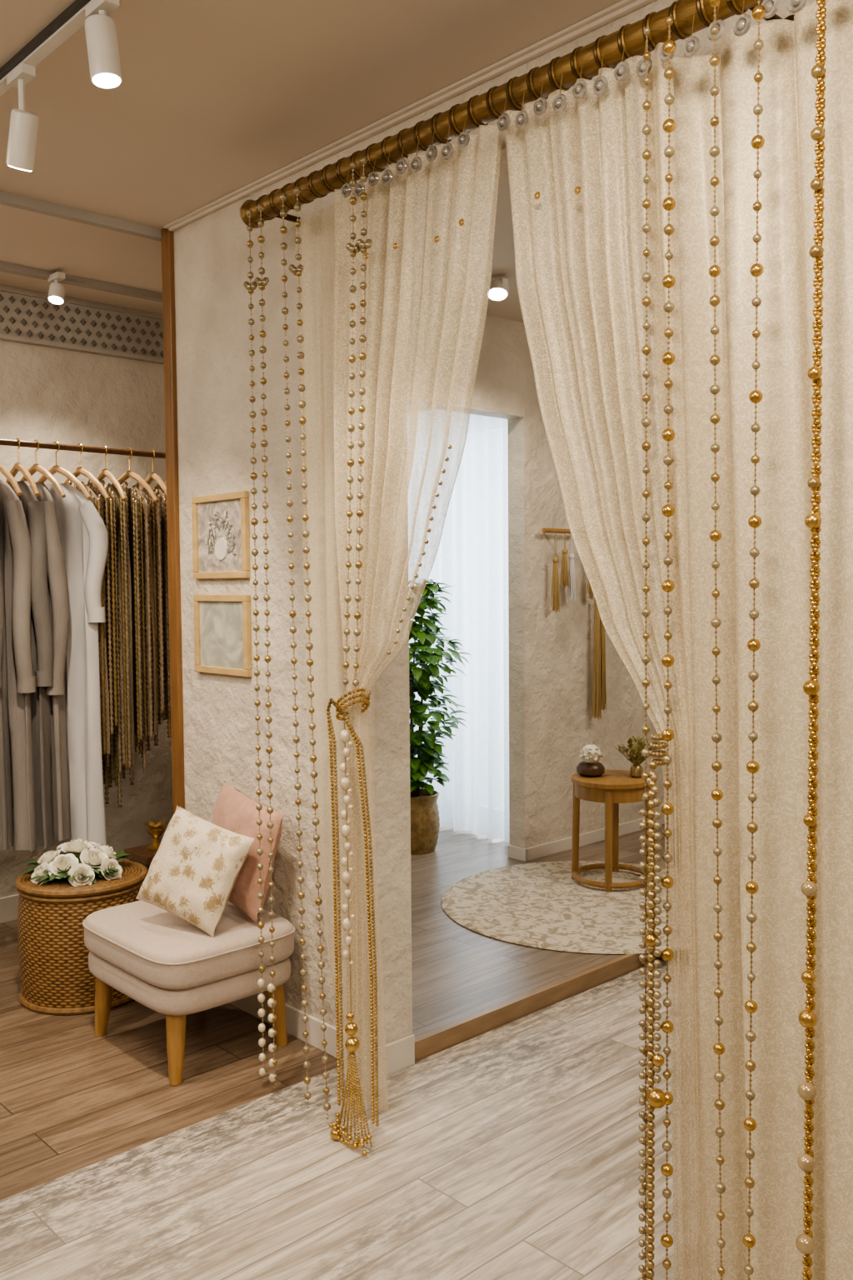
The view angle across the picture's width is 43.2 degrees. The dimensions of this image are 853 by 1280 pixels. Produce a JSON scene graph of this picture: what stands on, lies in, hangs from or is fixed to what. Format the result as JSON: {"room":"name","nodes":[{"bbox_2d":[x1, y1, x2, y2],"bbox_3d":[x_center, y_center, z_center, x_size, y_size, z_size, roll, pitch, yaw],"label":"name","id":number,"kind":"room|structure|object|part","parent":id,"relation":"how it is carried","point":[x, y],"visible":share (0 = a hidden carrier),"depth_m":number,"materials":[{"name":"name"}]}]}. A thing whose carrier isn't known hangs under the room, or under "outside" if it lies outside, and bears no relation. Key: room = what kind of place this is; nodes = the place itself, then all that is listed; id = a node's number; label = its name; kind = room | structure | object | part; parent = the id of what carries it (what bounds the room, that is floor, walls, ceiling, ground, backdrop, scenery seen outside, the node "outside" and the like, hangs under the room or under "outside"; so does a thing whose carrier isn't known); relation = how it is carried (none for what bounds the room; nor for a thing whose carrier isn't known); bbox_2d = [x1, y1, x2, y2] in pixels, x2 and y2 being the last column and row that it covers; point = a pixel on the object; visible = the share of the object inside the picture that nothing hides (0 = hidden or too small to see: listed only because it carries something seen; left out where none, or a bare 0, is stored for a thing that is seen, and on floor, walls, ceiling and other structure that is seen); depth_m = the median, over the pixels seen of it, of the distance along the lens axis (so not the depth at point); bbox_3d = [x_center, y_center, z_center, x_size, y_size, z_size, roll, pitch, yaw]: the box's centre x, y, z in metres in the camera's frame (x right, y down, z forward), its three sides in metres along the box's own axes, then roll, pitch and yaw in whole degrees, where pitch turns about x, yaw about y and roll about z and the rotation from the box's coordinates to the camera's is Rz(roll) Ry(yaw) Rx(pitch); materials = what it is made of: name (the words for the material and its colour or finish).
{"room":"clothing store","nodes":[
{"label":"clothing store","id":0,"kind":"room"},
{"bbox_2d":[0,340,173,897],"bbox_3d":[-3.293,-0.032,3.974,5.800,3.100,0.100,-3,4,-43],"label":"wall","id":1,"kind":"structure","parent":0,"point":[47,394],"depth_m":5.39,"materials":[{"name":"beige paint"}]},
{"bbox_2d":[0,894,19,923],"bbox_3d":[-3.279,1.360,3.970,5.700,0.120,0.015,-3,4,-43],"label":"baseboard","id":2,"kind":"structure","parent":1,"relation":"attached to","point":[8,905],"depth_m":5.15,"materials":[{"name":"paint"}]},
{"bbox_2d":[0,284,164,364],"bbox_3d":[-2.705,-1.486,4.355,4.100,0.245,0.050,-3,4,-43],"label":"decorative lattice panel","id":3,"kind":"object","parent":1,"relation":"attached to","point":[27,317],"depth_m":5.28,"materials":[{"name":"beige wood"}]},
{"bbox_2d":[0,0,622,323],"bbox_3d":[0.110,-1.580,2.428,9.000,0.100,8.700,-3,4,-43],"label":"ceiling","id":4,"kind":"structure","parent":0,"point":[212,98],"depth_m":3.09,"materials":[{"name":"paint"}]},
{"bbox_2d":[47,271,65,304],"bbox_3d":[-1.641,-1.556,4.778,0.081,0.125,0.100,-3,4,-43],"label":"ceiling spotlight","id":5,"kind":"object","parent":4,"relation":"attached to","point":[57,291],"depth_m":4.75,"materials":[{"name":"white metal"}]},
{"bbox_2d":[0,0,122,171],"bbox_3d":[-0.676,-1.385,2.455,0.078,0.279,5.200,-3,4,-43],"label":"track light","id":6,"kind":"object","parent":4,"relation":"attached to","point":[100,28],"visible":1,"depth_m":2.71,"materials":[{"name":"white metal"}]},
{"bbox_2d":[0,260,162,302],"bbox_3d":[-3.045,-1.548,3.541,5.700,0.030,0.050,-3,4,-43],"label":"trim","id":7,"kind":"structure","parent":4,"relation":"attached to","point":[8,267],"depth_m":4.91,"materials":[{"name":"beige paint"}]},
{"bbox_2d":[0,438,171,850],"bbox_3d":[-1.792,-0.363,4.617,2.500,2.530,0.572,-3,4,-41],"label":"clothes rack","id":8,"kind":"object","parent":4,"relation":"hanging from","point":[85,648],"visible":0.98,"depth_m":4.66,"materials":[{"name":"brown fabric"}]},
{"bbox_3d":[-1.794,-1.220,4.568,2.500,0.813,0.056,-3,4,-43],"label":"rail","id":9,"kind":"part","parent":8,"relation":"part of","materials":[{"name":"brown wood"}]},
{"bbox_2d":[489,277,508,300],"bbox_3d":[0.324,-1.602,4.926,0.105,0.082,0.105,-3,4,-43],"label":"ceiling spotlight","id":10,"kind":"object","parent":4,"relation":"attached to","point":[498,287],"depth_m":4.89,"materials":[{"name":"white metal"}]},
{"bbox_2d":[0,919,703,1279],"bbox_3d":[0.408,1.529,2.298,8.800,0.100,7.700,-3,4,-43],"label":"floor","id":11,"kind":"structure","parent":0,"point":[510,1151],"depth_m":3.02,"materials":[{"name":"brown wood"}]},
{"bbox_2d":[15,859,148,1014],"bbox_3d":[-1.352,1.154,4.252,0.498,0.473,0.498,-3,4,-43],"label":"wicker side table","id":12,"kind":"object","parent":11,"relation":"on","point":[57,978],"visible":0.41,"depth_m":4.03,"materials":[{"name":"wicker"}]},
{"bbox_2d":[19,838,131,886],"bbox_3d":[-1.388,0.858,4.252,0.403,0.151,0.435,-1,3,-2],"label":"bouquet","id":13,"kind":"object","parent":12,"relation":"on","point":[77,859],"visible":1,"depth_m":4.16,"materials":[{"name":"white plant"}]},
{"bbox_2d":[124,842,160,870],"bbox_3d":[-1.161,1.133,4.648,0.200,0.470,0.200,-3,4,-43],"label":"wooden pedestal","id":14,"kind":"object","parent":11,"relation":"on","point":[142,855],"visible":0.07,"depth_m":4.57,"materials":[{"name":"brown wood"}]},
{"bbox_2d":[144,819,168,849],"bbox_3d":[-1.163,0.839,4.633,0.099,0.114,0.113,-3,4,-43],"label":"ornament","id":15,"kind":"object","parent":14,"relation":"on","point":[155,831],"visible":0.94,"depth_m":4.61,"materials":[{"name":"gold metal"}]},
{"bbox_2d":[82,900,294,1085],"bbox_3d":[-0.837,1.190,3.790,0.548,0.445,0.678,-3,4,-43],"label":"slipper chair","id":16,"kind":"object","parent":11,"relation":"on","point":[156,957],"visible":0.78,"depth_m":3.57,"materials":[{"name":"fabric"}]},
{"bbox_2d":[84,900,294,989],"bbox_3d":[-0.838,1.031,3.782,0.540,0.128,0.670,-3,4,-43],"label":"seat cushion","id":17,"kind":"object","parent":16,"relation":"on","point":[147,945],"depth_m":3.58,"materials":[{"name":"fabric"}]},
{"bbox_3d":[-0.837,1.139,3.787,0.520,0.093,0.650,-3,4,-43],"label":"seat","id":18,"kind":"part","parent":16,"relation":"part of","materials":[{"name":"fabric"}]},
{"bbox_2d":[135,805,254,937],"bbox_3d":[-0.791,0.780,3.670,0.410,0.393,0.190,1,4,31],"label":"cushion","id":19,"kind":"object","parent":16,"relation":"on","point":[192,874],"visible":1,"depth_m":3.62,"materials":[{"name":"beige fabric"}]},
{"bbox_2d":[211,780,284,924],"bbox_3d":[-0.662,0.742,3.817,0.145,0.435,0.468,-3,4,-39],"label":"cushion","id":20,"kind":"object","parent":16,"relation":"on","point":[235,812],"visible":0.61,"depth_m":3.69,"materials":[{"name":"fabric"}]},
{"bbox_2d":[410,788,439,854],"bbox_3d":[-0.066,1.048,6.229,0.287,0.335,0.287,-3,4,-43],"label":"pot","id":21,"kind":"object","parent":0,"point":[425,824],"depth_m":6.11,"materials":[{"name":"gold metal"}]},
{"bbox_2d":[173,0,814,1044],"bbox_3d":[1.221,0.033,2.046,0.150,3.100,6.320,-3,4,-43],"label":"wall","id":22,"kind":"structure","parent":0,"point":[212,266],"depth_m":3.82,"materials":[{"name":"beige paint"}]},
{"bbox_2d":[0,190,161,241],"bbox_3d":[-2.801,-1.500,2.629,4.810,0.035,0.040,-3,4,-43],"label":"trim","id":23,"kind":"structure","parent":22,"relation":"attached to","point":[7,198],"depth_m":4.01,"materials":[{"name":"beige paint"}]},
{"bbox_2d":[160,228,184,814],"bbox_3d":[-0.944,-0.121,4.361,0.190,3.000,0.065,-3,4,-43],"label":"trim","id":24,"kind":"structure","parent":22,"relation":"attached to","point":[167,237],"depth_m":4.27,"materials":[{"name":"brown wood"}]},
{"bbox_2d":[191,490,249,579],"bbox_3d":[-0.773,-0.388,4.035,0.022,0.315,0.365,-3,4,-43],"label":"picture frame","id":25,"kind":"object","parent":22,"relation":"attached to","point":[221,528],"visible":1,"depth_m":4.02,"materials":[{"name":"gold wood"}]},
{"bbox_2d":[197,499,241,571],"bbox_3d":[-0.770,-0.388,4.039,0.008,0.263,0.313,-3,4,-43],"label":"print","id":26,"kind":"object","parent":25,"relation":"attached to","point":[219,521],"depth_m":4.03},
{"bbox_2d":[193,594,251,676],"bbox_3d":[-0.770,-0.021,4.054,0.022,0.300,0.365,-3,4,-43],"label":"picture frame","id":27,"kind":"object","parent":22,"relation":"attached to","point":[222,629],"visible":1,"depth_m":4.04,"materials":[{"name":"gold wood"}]},
{"bbox_2d":[199,600,243,669],"bbox_3d":[-0.767,-0.021,4.058,0.008,0.248,0.313,-3,4,-43],"label":"print","id":28,"kind":"object","parent":27,"relation":"attached to","point":[221,622],"depth_m":4.06},
{"bbox_2d":[229,992,414,1074],"bbox_3d":[-0.513,1.348,3.979,0.162,0.100,1.217,-3,4,-43],"label":"baseboard","id":29,"kind":"structure","parent":22,"relation":"attached to","point":[401,1052],"depth_m":3.71,"materials":[{"name":"paint"}]},
{"bbox_2d":[163,0,656,231],"bbox_3d":[1.141,-1.501,1.903,0.035,0.020,6.320,-3,4,-43],"label":"trim","id":30,"kind":"structure","parent":22,"relation":"attached to","point":[623,7],"depth_m":3.10,"materials":[{"name":"paint"}]},
{"bbox_2d":[240,0,794,228],"bbox_3d":[0.455,-1.316,2.487,0.271,0.088,2.803,-3,4,-43],"label":"curtain rod","id":31,"kind":"object","parent":22,"relation":"attached to","point":[487,107],"visible":0.91,"depth_m":2.60,"materials":[{"name":"gold metal"}]},
{"bbox_2d":[243,156,382,1119],"bbox_3d":[-0.325,0.047,3.178,0.092,2.744,0.590,-3,4,-43],"label":"strands","id":32,"kind":"object","parent":31,"relation":"hanging from","point":[361,245],"visible":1,"depth_m":3.19,"materials":[{"name":"gold metal"}]},
{"bbox_2d":[295,116,502,1155],"bbox_3d":[-0.152,0.059,3.050,0.219,2.754,0.933,-3,4,-43],"label":"sheer curtain","id":33,"kind":"object","parent":31,"relation":"hanging from","point":[430,220],"visible":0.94,"depth_m":3.03,"materials":[{"name":"fabric"}]},
{"bbox_3d":[-0.270,0.049,3.306,0.045,2.721,0.398,-3,4,-43],"label":"straight panel","id":34,"kind":"part","parent":33,"relation":"part of","materials":[{"name":"beige fabric"}]},
{"bbox_2d":[497,0,852,1279],"bbox_3d":[0.763,0.092,2.131,1.606,2.740,0.240,2,4,42],"label":"sheer curtain","id":35,"kind":"object","parent":31,"relation":"hanging from","point":[577,165],"visible":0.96,"depth_m":2.31,"materials":[{"name":"fabric"}]},
{"bbox_3d":[0.396,0.081,2.494,0.062,2.711,0.578,-3,4,-43],"label":"draped panel","id":36,"kind":"part","parent":35,"relation":"part of","materials":[{"name":"fabric"}]},
{"bbox_3d":[0.931,0.106,2.031,0.115,2.721,1.223,-3,4,-43],"label":"straight panel","id":37,"kind":"part","parent":35,"relation":"part of","materials":[{"name":"beige fabric"}]},
{"bbox_2d":[641,0,765,1279],"bbox_3d":[0.575,0.108,2.221,0.084,2.779,0.278,-3,4,-43],"label":"strands","id":38,"kind":"object","parent":31,"relation":"hanging from","point":[757,142],"visible":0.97,"depth_m":2.19,"materials":[{"name":"gold metal"}]},
{"bbox_2d":[795,0,826,1279],"bbox_3d":[0.736,0.090,2.035,0.035,2.731,0.098,2,4,36],"label":"strand","id":39,"kind":"object","parent":31,"relation":"hanging from","point":[805,1242],"visible":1,"depth_m":2.01,"materials":[{"name":"gold metal"}]},
{"bbox_2d":[410,824,665,1061],"bbox_3d":[0.201,1.296,6.147,3.840,0.164,3.380,-3,4,-43],"label":"floor","id":40,"kind":"structure","parent":0,"point":[467,984],"depth_m":4.38,"materials":[{"name":"beige wood"}]},
{"bbox_2d":[409,579,471,854],"bbox_3d":[-0.054,0.430,6.207,0.672,1.572,0.632,0,3,14],"label":"potted ficus","id":41,"kind":"object","parent":40,"relation":"on","point":[425,824],"visible":0.45,"depth_m":6.09,"materials":[{"name":"green leaf"},{"name":"glazed ceramic"},{"name":"dark wood"}]},
{"bbox_2d":[440,860,666,954],"bbox_3d":[0.812,1.257,5.196,1.484,0.012,1.484,-3,4,-43],"label":"round rug","id":42,"kind":"object","parent":40,"relation":"on","point":[538,905],"visible":0.67,"depth_m":5.06,"materials":[{"name":"beige carpet"}]},
{"bbox_2d":[571,770,652,892],"bbox_3d":[0.948,0.964,5.502,0.414,0.540,0.414,-3,4,-43],"label":"table","id":43,"kind":"object","parent":42,"relation":"on","point":[613,787],"visible":0.77,"depth_m":5.37,"materials":[{"name":"brown wood"}]},
{"bbox_2d":[576,743,604,777],"bbox_3d":[0.840,0.609,5.505,0.148,0.168,0.149,-3,4,-43],"label":"bowl","id":44,"kind":"object","parent":43,"relation":"on","point":[591,754],"visible":1,"depth_m":5.46,"materials":[{"name":"brown wood"}]},
{"bbox_2d":[612,735,657,777],"bbox_3d":[1.062,0.591,5.440,0.211,0.207,0.224,-3,4,-43],"label":"vase","id":45,"kind":"object","parent":43,"relation":"on","point":[636,757],"visible":0.86,"depth_m":5.44,"materials":[{"name":"gold metal"}]},
{"bbox_2d":[470,314,664,848],"bbox_3d":[0.439,-0.158,5.804,3.840,3.100,0.250,-3,4,-43],"label":"wall","id":46,"kind":"structure","parent":0,"point":[552,719],"depth_m":6.02,"materials":[{"name":"beige paint"}]},
{"bbox_2d":[409,414,509,842],"bbox_3d":[-0.017,-0.147,6.851,0.137,2.627,1.860,-3,4,-43],"label":"sheer curtain","id":47,"kind":"object","parent":46,"relation":"hanging from","point":[472,557],"visible":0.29,"depth_m":6.50,"materials":[{"name":"fabric"}]},
{"bbox_2d":[508,812,664,861],"bbox_3d":[1.158,1.151,6.613,1.795,0.070,0.135,-3,4,-43],"label":"baseboard","id":48,"kind":"structure","parent":46,"relation":"attached to","point":[562,845],"depth_m":6.18,"materials":[{"name":"paint"}]}
]}

